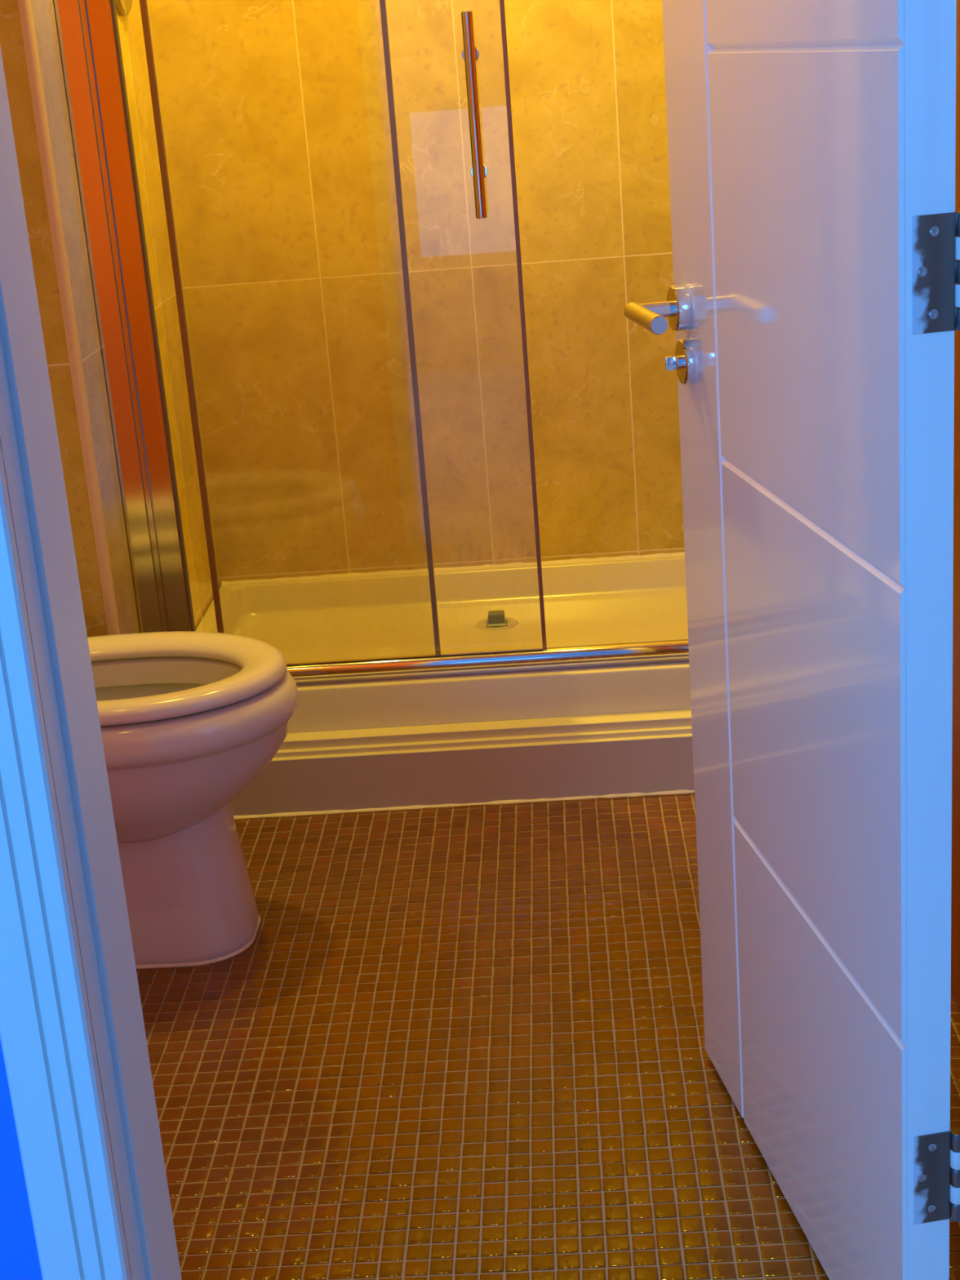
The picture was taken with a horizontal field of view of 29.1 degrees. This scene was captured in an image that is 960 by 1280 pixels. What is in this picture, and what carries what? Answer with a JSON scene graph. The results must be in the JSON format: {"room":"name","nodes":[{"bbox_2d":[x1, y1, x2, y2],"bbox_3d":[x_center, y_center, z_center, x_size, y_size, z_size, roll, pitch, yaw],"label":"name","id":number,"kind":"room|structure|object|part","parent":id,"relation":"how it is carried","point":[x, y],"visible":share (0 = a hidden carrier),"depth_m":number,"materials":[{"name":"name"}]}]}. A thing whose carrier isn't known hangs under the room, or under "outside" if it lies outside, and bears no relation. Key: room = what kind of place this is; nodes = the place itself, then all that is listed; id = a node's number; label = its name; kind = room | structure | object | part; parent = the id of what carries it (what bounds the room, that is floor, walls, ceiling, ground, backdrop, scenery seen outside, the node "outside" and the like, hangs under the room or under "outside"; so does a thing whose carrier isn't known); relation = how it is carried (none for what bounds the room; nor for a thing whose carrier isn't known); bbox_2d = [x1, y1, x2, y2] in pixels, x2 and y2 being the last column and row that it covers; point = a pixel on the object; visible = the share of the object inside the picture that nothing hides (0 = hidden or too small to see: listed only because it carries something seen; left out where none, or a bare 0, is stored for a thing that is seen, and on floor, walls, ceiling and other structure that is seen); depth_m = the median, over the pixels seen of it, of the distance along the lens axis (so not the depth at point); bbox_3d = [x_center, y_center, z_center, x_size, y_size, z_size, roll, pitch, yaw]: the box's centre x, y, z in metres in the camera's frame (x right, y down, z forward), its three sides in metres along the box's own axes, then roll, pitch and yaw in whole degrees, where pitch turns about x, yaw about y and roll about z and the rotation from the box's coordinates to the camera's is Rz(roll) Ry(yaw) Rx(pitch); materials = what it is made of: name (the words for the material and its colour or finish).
{"room":"bathroom","nodes":[
{"label":"bathroom","id":0,"kind":"room"},
{"bbox_2d":[0,1039,42,1279],"bbox_3d":[-0.240,-0.346,1.267,3.000,2.400,0.085,-4,18,3],"label":"wall","id":1,"kind":"structure","parent":0,"point":[19,1255],"depth_m":1.49,"materials":[{"name":"blue paint"}]},
{"bbox_2d":[0,440,132,1279],"bbox_3d":[-0.373,-0.165,1.278,0.069,2.070,0.016,-4,18,3],"label":"trim","id":2,"kind":"structure","parent":1,"relation":"attached to","point":[46,1035],"depth_m":1.41,"materials":[{"name":"white paint"}]},
{"bbox_2d":[0,45,182,1279],"bbox_3d":[-0.348,-0.173,1.359,0.037,2.032,0.148,-4,18,3],"label":"lining","id":3,"kind":"object","parent":1,"relation":"attached to","point":[29,442],"visible":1,"depth_m":1.43,"materials":[{"name":"white paint"}]},
{"bbox_2d":[0,0,108,636],"bbox_3d":[-0.845,-0.725,2.739,0.393,2.300,0.012,-4,18,3],"label":"wall","id":4,"kind":"structure","parent":0,"point":[11,42],"depth_m":2.80,"materials":[{"name":"paint"}]},
{"bbox_2d":[31,0,220,634],"bbox_3d":[-0.827,-0.863,3.158,0.405,2.300,0.872,-4,18,3],"label":"wall","id":5,"kind":"structure","parent":0,"point":[44,15],"depth_m":3.28,"materials":[{"name":"stone"}]},
{"bbox_2d":[17,0,119,635],"bbox_3d":[-0.644,-0.737,2.728,0.016,2.300,0.016,-4,18,3],"label":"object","id":6,"kind":"structure","parent":5,"relation":"attached to","point":[25,11],"depth_m":2.80,"materials":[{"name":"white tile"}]},
{"bbox_2d":[115,0,132,16],"bbox_3d":[-0.614,-1.182,3.244,0.050,0.160,0.160,-4,18,3],"label":"shower valve","id":7,"kind":"object","parent":5,"relation":"attached to","point":[119,3],"visible":0.93,"depth_m":3.25,"materials":[{"name":"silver metal"}]},
{"bbox_2d":[148,0,684,586],"bbox_3d":[-0.215,-1.052,3.590,1.805,2.300,0.100,-4,18,3],"label":"wall","id":8,"kind":"structure","parent":0,"point":[276,113],"depth_m":3.64,"materials":[{"name":"tile"}]},
{"bbox_2d":[136,792,959,1279],"bbox_3d":[-0.173,0.551,2.464,1.605,0.051,1.556,-4,18,3],"label":"floor","id":9,"kind":"structure","parent":0,"point":[458,1042],"depth_m":2.37,"materials":[{"name":"brown tile"}]},
{"bbox_2d":[87,631,298,968],"bbox_3d":[-0.631,0.044,2.652,0.732,0.863,0.396,-4,18,3],"label":"toilet","id":10,"kind":"object","parent":9,"relation":"on","point":[189,720],"visible":0.62,"depth_m":2.64,"materials":[{"name":"beige ceramic"}]},
{"bbox_3d":[-0.502,0.051,2.650,0.451,0.026,0.355,-4,18,3],"label":"seat","id":11,"kind":"part","parent":10,"relation":"part of","materials":[{"name":"beige plastic"}]},
{"bbox_3d":[-0.519,0.172,2.691,0.528,0.220,0.376,-4,18,3],"label":"bowl","id":12,"kind":"part","parent":10,"relation":"part of","materials":[{"name":"beige ceramic"}]},
{"bbox_2d":[195,555,691,733],"bbox_3d":[0.052,0.043,3.520,1.196,0.184,0.696,-4,18,3],"label":"shower tray","id":13,"kind":"object","parent":9,"relation":"on","point":[638,600],"visible":0.49,"depth_m":3.63,"materials":[{"name":"white ceramic"}]},
{"bbox_2d":[53,0,688,684],"bbox_3d":[-0.031,-0.800,2.894,1.198,1.814,0.106,-4,18,3],"label":"shower enclosure","id":14,"kind":"object","parent":13,"relation":"on","point":[88,30],"visible":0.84,"depth_m":2.98,"materials":[{"name":"silver metal"}]},
{"bbox_3d":[-0.587,-0.754,2.884,0.085,1.813,0.028,-4,18,3],"label":"wall post","id":15,"kind":"part","parent":14,"relation":"part of","materials":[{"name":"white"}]},
{"bbox_3d":[-0.340,-0.789,2.958,0.403,1.788,0.005,-4,18,3],"label":"fixed pane","id":16,"kind":"part","parent":14,"relation":"part of","materials":[{"name":"clear glass"}]},
{"bbox_3d":[-0.009,-0.821,2.893,0.027,0.311,0.051,-4,18,3],"label":"door handle","id":17,"kind":"part","parent":14,"relation":"part of","materials":[{"name":"silver metal"}]},
{"bbox_3d":[0.060,0.035,3.180,1.088,0.037,0.030,-4,18,3],"label":"rail","id":18,"kind":"part","parent":14,"relation":"part of","materials":[{"name":"silver metal"}]},
{"bbox_2d":[221,551,684,585],"bbox_3d":[0.055,-0.155,3.819,1.192,0.007,0.007,-4,18,3],"label":"sealant","id":19,"kind":"structure","parent":13,"relation":"attached to","point":[682,553],"depth_m":3.83,"materials":[{"name":"beige"}]},
{"bbox_2d":[231,709,694,818],"bbox_3d":[0.045,0.210,3.173,1.196,0.128,0.065,-4,18,3],"label":"plinth","id":20,"kind":"object","parent":9,"relation":"on","point":[633,754],"visible":0.62,"depth_m":3.15,"materials":[{"name":"beige"}]},
{"bbox_2d":[951,0,959,1009],"bbox_3d":[0.601,-0.734,2.420,0.100,2.300,2.274,-4,18,3],"label":"wall","id":21,"kind":"structure","parent":0,"point":[955,877],"depth_m":2.28,"materials":[{"name":"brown paint"}]},
{"bbox_3d":[0.385,-0.218,1.323,0.037,2.032,0.148,-4,18,3],"label":"lining","id":22,"kind":"object","parent":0,"visible":0},
{"bbox_2d":[623,0,959,1279],"bbox_3d":[0.288,-0.320,1.719,0.178,1.976,0.682,-7,18,-7],"label":"door","id":23,"kind":"structure","parent":22,"relation":"attached to","point":[811,305],"depth_m":1.66,"materials":[{"name":"white paint"}]},
{"bbox_3d":[0.211,-0.302,2.013,0.018,0.015,0.015,-7,18,-7],"label":"turn knob","id":24,"kind":"part","parent":23,"relation":"part of","materials":[{"name":"silver metal"}]}
]}

